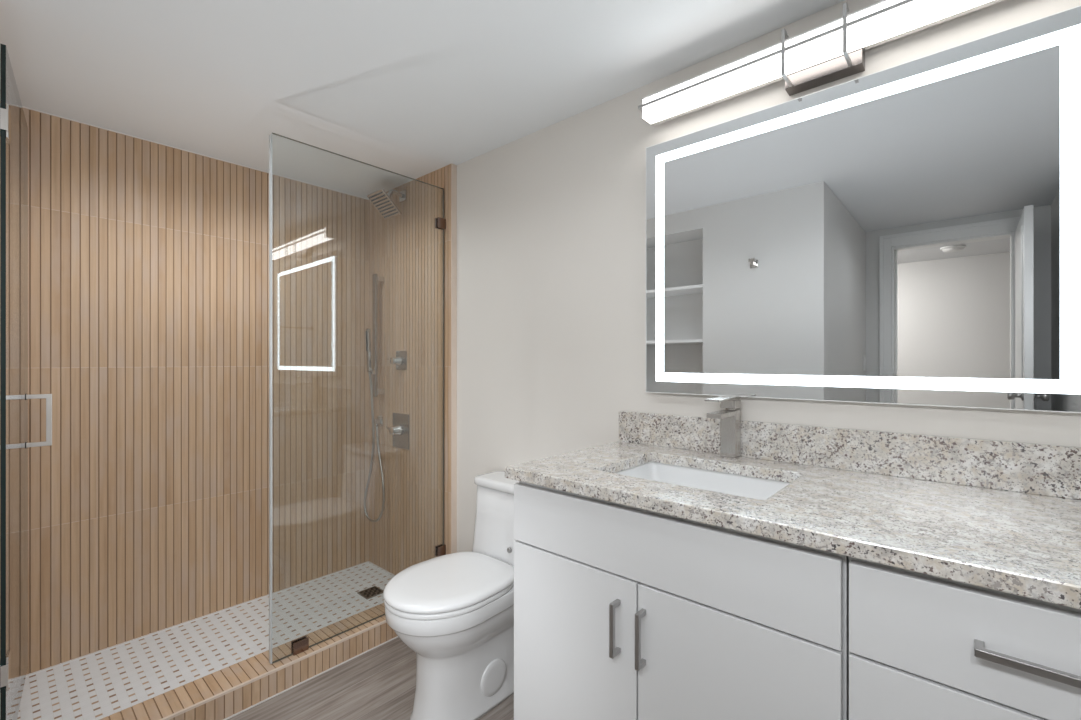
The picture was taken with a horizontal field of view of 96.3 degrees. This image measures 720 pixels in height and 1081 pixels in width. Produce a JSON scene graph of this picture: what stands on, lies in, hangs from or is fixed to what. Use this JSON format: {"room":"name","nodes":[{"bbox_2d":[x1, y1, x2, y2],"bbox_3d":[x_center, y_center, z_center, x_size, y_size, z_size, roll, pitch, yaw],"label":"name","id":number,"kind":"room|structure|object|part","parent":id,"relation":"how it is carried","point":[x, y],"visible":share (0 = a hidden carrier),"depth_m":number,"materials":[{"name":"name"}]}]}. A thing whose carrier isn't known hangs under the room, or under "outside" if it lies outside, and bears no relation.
{"room":"bathroom","nodes":[
{"label":"bathroom","id":0,"kind":"room"},
{"bbox_2d":[23,108,368,674],"bbox_3d":[-1.562,0.140,2.322,0.100,2.190,1.595,0,0,42],"label":"wall","id":1,"kind":"structure","parent":0,"point":[148,262],"depth_m":2.17,"materials":[{"name":"wood"}]},
{"bbox_2d":[22,106,394,675],"bbox_3d":[-1.268,0.115,2.110,0.629,2.140,1.469,0,0,42],"label":"trim","id":2,"kind":"structure","parent":1,"relation":"attached to","point":[22,106],"depth_m":2.19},
{"bbox_2d":[17,562,393,719],"bbox_3d":[-1.251,1.210,2.112,0.684,0.050,1.495,0,0,42],"label":"floor","id":3,"kind":"structure","parent":0,"point":[102,684],"depth_m":1.99,"materials":[{"name":"tile"}]},
{"bbox_2d":[357,586,382,598],"bbox_3d":[-0.865,1.183,2.477,0.100,0.004,0.100,0,0,42],"label":"floor drain","id":4,"kind":"object","parent":3,"relation":"on","point":[373,591],"visible":0.98,"depth_m":2.47,"materials":[{"name":"metal"}]},
{"bbox_2d":[100,603,397,719],"bbox_3d":[-0.978,1.186,1.849,0.157,0.134,1.465,0,0,42],"label":"shower curb","id":5,"kind":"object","parent":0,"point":[223,694],"depth_m":1.76,"materials":[{"name":"tile"}]},
{"bbox_2d":[269,133,445,663],"bbox_3d":[-0.737,0.138,2.084,0.026,1.964,0.792,0,0,42],"label":"screen","id":6,"kind":"object","parent":5,"relation":"on","point":[301,644],"visible":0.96,"depth_m":1.79,"materials":[{"name":"clear glass"}]},
{"bbox_2d":[227,637,513,719],"bbox_3d":[-0.570,1.238,0.510,2.261,0.050,2.985,0,0,42],"label":"floor","id":7,"kind":"structure","parent":0,"point":[379,683],"depth_m":1.76,"materials":[{"name":"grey wood"}]},
{"bbox_2d":[383,471,518,719],"bbox_3d":[-0.248,0.847,1.768,0.406,0.732,0.666,0,0,42],"label":"toilet","id":8,"kind":"object","parent":7,"relation":"on","point":[455,611],"visible":0.77,"depth_m":1.62,"materials":[{"name":"ceramic"}]},
{"bbox_3d":[-0.318,0.762,1.689,0.374,0.026,0.456,0,0,42],"label":"lid","id":9,"kind":"part","parent":8,"relation":"part of","materials":[{"name":"plastic"}]},
{"bbox_3d":[-0.319,0.784,1.688,0.370,0.016,0.449,0,0,42],"label":"seat","id":10,"kind":"part","parent":8,"relation":"part of","materials":[{"name":"plastic"}]},
{"bbox_3d":[-0.248,1.004,1.768,0.364,0.419,0.657,0,0,42],"label":"bowl","id":11,"kind":"part","parent":8,"relation":"part of","materials":[{"name":"ceramic"}]},
{"bbox_3d":[-0.096,0.724,1.939,0.400,0.422,0.200,0,0,42],"label":"tank","id":12,"kind":"part","parent":8,"relation":"part of","materials":[{"name":"ceramic"}]},
{"bbox_3d":[-0.086,0.496,1.951,0.406,0.031,0.176,0,0,42],"label":"tank lid","id":13,"kind":"part","parent":8,"relation":"part of","materials":[{"name":"ceramic"}]},
{"bbox_2d":[514,481,848,719],"bbox_3d":[0.391,0.765,1.254,0.768,0.896,0.595,0,0,42],"label":"base cabinet","id":14,"kind":"object","parent":7,"relation":"on","point":[622,612],"visible":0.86,"depth_m":1.01,"materials":[{"name":"paint"}]},
{"bbox_3d":[0.075,0.802,1.192,0.378,0.631,0.019,0,0,42],"label":"cabinet door","id":15,"kind":"part","parent":14,"relation":"part of","materials":[{"name":"paint"}]},
{"bbox_3d":[0.166,0.595,1.077,0.010,0.119,0.032,0,0,42],"label":"handle","id":16,"kind":"part","parent":14,"relation":"part of","materials":[{"name":"silver metal"}]},
{"bbox_3d":[0.213,0.595,1.035,0.010,0.119,0.032,0,0,42],"label":"handle","id":17,"kind":"part","parent":14,"relation":"part of","materials":[{"name":"silver metal"}]},
{"bbox_3d":[0.219,0.407,1.064,0.764,0.150,0.019,0,0,42],"label":"panel","id":18,"kind":"part","parent":14,"relation":"part of","materials":[{"name":"paint"}]},
{"bbox_3d":[0.361,0.802,0.937,0.382,0.631,0.019,0,0,42],"label":"cabinet door","id":19,"kind":"part","parent":14,"relation":"part of","materials":[{"name":"paint"}]},
{"bbox_2d":[505,441,1080,609],"bbox_3d":[0.583,0.300,1.090,1.303,0.030,0.583,0,0,42],"label":"countertop","id":20,"kind":"structure","parent":14,"relation":"on","point":[1028,545],"depth_m":0.93,"materials":[{"name":"stone"}]},
{"bbox_2d":[615,462,789,499],"bbox_3d":[0.402,0.379,1.253,0.475,0.128,0.361,0,0,42],"label":"sink","id":21,"kind":"object","parent":20,"relation":"in","point":[739,485],"visible":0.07,"depth_m":1.39,"materials":[{"name":"ceramic"}]},
{"bbox_2d":[705,396,742,459],"bbox_3d":[0.527,0.195,1.394,0.052,0.181,0.166,0,0,42],"label":"faucet","id":22,"kind":"object","parent":20,"relation":"on","point":[730,418],"visible":1,"depth_m":1.42,"materials":[{"name":"silver metal"}]},
{"bbox_3d":[0.514,0.152,1.381,0.042,0.014,0.103,0,0,42],"label":"spout","id":23,"kind":"part","parent":22,"relation":"part of","materials":[{"name":"silver metal"}]},
{"bbox_3d":[0.527,0.125,1.394,0.044,0.041,0.166,0,0,42],"label":"lever","id":24,"kind":"part","parent":22,"relation":"part of","materials":[{"name":"silver metal"}]},
{"bbox_3d":[0.563,0.283,1.435,0.052,0.004,0.052,0,0,42],"label":"plate","id":25,"kind":"part","parent":22,"relation":"part of","materials":[{"name":"silver metal"}]},
{"bbox_2d":[849,557,1080,719],"bbox_3d":[0.840,0.765,0.854,0.429,0.896,0.595,0,0,42],"label":"base cabinet","id":26,"kind":"object","parent":7,"relation":"on","point":[922,646],"visible":0.77,"depth_m":0.71,"materials":[{"name":"paint"}]},
{"bbox_3d":[0.670,0.614,0.662,0.422,0.262,0.019,0,0,42],"label":"drawer","id":27,"kind":"part","parent":26,"relation":"part of","materials":[{"name":"paint"}]},
{"bbox_3d":[0.654,0.403,0.643,0.117,0.012,0.032,0,0,42],"label":"handle","id":28,"kind":"part","parent":26,"relation":"part of","materials":[{"name":"silver metal"}]},
{"bbox_2d":[0,0,844,198],"bbox_3d":[-0.823,-0.995,0.802,3.225,0.080,3.085,0,0,42],"label":"ceiling","id":29,"kind":"structure","parent":0,"point":[414,89],"depth_m":1.57,"materials":[{"name":"paint"}]},
{"bbox_2d":[369,0,1080,574],"bbox_3d":[0.159,0.154,1.905,3.225,2.218,0.131,0,0,42],"label":"wall","id":30,"kind":"structure","parent":0,"point":[551,220],"depth_m":2.00,"materials":[{"name":"white paint"}]},
{"bbox_2d":[364,329,384,521],"bbox_3d":[-0.940,0.362,2.708,0.081,1.081,0.182,0,0,-39],"label":"shower","id":31,"kind":"object","parent":30,"relation":"attached to","point":[368,334],"visible":1,"depth_m":2.69,"materials":[{"name":"silver metal"}]},
{"bbox_2d":[371,273,384,396],"bbox_3d":[-0.918,-0.143,2.722,0.038,0.687,0.080,0,0,42],"label":"slide bar","id":32,"kind":"object","parent":30,"relation":"attached to","point":[376,278],"visible":0.95,"depth_m":2.70,"materials":[{"name":"silver metal"}]},
{"bbox_2d":[374,416,382,426],"bbox_3d":[-0.925,0.344,2.755,0.050,0.054,0.042,0,0,42],"label":"outlet","id":33,"kind":"object","parent":30,"relation":"attached to","point":[379,421],"visible":0.94,"depth_m":2.75,"materials":[{"name":"silver metal"}]},
{"bbox_3d":[-0.915,0.344,2.767,0.050,0.053,0.010,0,0,42],"label":"wall plate","id":34,"kind":"part","parent":33,"relation":"part of","materials":[{"name":"silver metal"}]},
{"bbox_2d":[367,188,405,219],"bbox_3d":[-0.798,-0.841,2.554,0.150,0.155,0.172,0,0,42],"label":"shower","id":35,"kind":"object","parent":30,"relation":"attached to","point":[380,199],"visible":1,"depth_m":2.54,"materials":[{"name":"silver metal"}]},
{"bbox_3d":[-0.783,-0.861,2.571,0.026,0.099,0.116,0,0,42],"label":"arm","id":36,"kind":"part","parent":35,"relation":"part of","materials":[{"name":"silver metal"}]},
{"bbox_2d":[387,351,406,369],"bbox_3d":[-0.774,-0.004,2.607,0.105,0.103,0.060,0,0,42],"label":"shower valve","id":37,"kind":"object","parent":30,"relation":"attached to","point":[400,360],"visible":1,"depth_m":2.60,"materials":[{"name":"silver metal"}]},
{"bbox_3d":[-0.777,-0.001,2.606,0.046,0.046,0.054,0,0,42],"label":"knob","id":38,"kind":"part","parent":37,"relation":"part of","materials":[{"name":"silver metal"}]},
{"bbox_3d":[-0.754,-0.004,2.626,0.100,0.103,0.005,0,0,42],"label":"trim plate","id":39,"kind":"part","parent":37,"relation":"part of","materials":[{"name":"silver metal"}]},
{"bbox_2d":[386,413,408,449],"bbox_3d":[-0.776,0.379,2.609,0.157,0.188,0.060,0,0,42],"label":"shower valve","id":40,"kind":"object","parent":30,"relation":"attached to","point":[399,430],"visible":1,"depth_m":2.61,"materials":[{"name":"silver metal"}]},
{"bbox_3d":[-0.780,0.373,2.609,0.055,0.055,0.054,0,0,42],"label":"knob","id":41,"kind":"part","parent":40,"relation":"part of","materials":[{"name":"silver metal"}]},
{"bbox_3d":[-0.758,0.379,2.630,0.157,0.188,0.005,0,0,42],"label":"trim plate","id":42,"kind":"part","parent":40,"relation":"part of","materials":[{"name":"silver metal"}]},
{"bbox_2d":[638,0,1003,125],"bbox_3d":[0.732,-0.810,1.267,1.018,0.121,0.122,0,0,42],"label":"vanity light","id":43,"kind":"object","parent":30,"relation":"attached to","point":[834,50],"visible":1,"depth_m":1.27,"materials":[{"name":"white plastic"}]},
{"bbox_3d":[0.698,-0.819,1.229,1.018,0.009,0.008,0,0,42],"label":"rail","id":44,"kind":"part","parent":43,"relation":"part of","materials":[{"name":"silver metal"}]},
{"bbox_2d":[619,411,1080,499],"bbox_3d":[0.771,0.232,1.302,1.303,0.107,0.018,0,0,42],"label":"backsplash","id":45,"kind":"structure","parent":30,"relation":"attached to","point":[1031,468],"depth_m":1.21,"materials":[{"name":"stone"}]},
{"bbox_2d":[646,5,1080,412],"bbox_3d":[0.750,-0.307,1.309,1.026,0.826,0.034,0,0,42],"label":"mirror","id":46,"kind":"object","parent":30,"relation":"attached to","point":[907,233],"visible":1,"depth_m":1.19,"materials":[{"name":"white mirror"}]},
{"bbox_3d":[-1.057,0.154,0.686,1.321,2.218,0.380,0,0,42],"label":"wall","id":47,"kind":"structure","parent":0,"visible":0},
{"bbox_2d":[0,44,51,719],"bbox_3d":[-1.622,0.131,1.534,0.653,1.955,0.135,0,0,42],"label":"shower door","id":48,"kind":"structure","parent":47,"relation":"attached to","point":[14,396],"depth_m":1.41,"materials":[{"name":"clear glass"}]},
{"bbox_3d":[-1.650,0.131,1.525,0.010,1.955,0.625,0,0,-43],"label":"glass pane","id":49,"kind":"part","parent":48,"relation":"part of","materials":[{"name":"clear glass"}]},
{"bbox_3d":[-1.808,0.211,1.702,0.130,0.185,0.013,0,0,-43],"label":"handle","id":50,"kind":"part","parent":48,"relation":"part of","materials":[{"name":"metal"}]}
]}

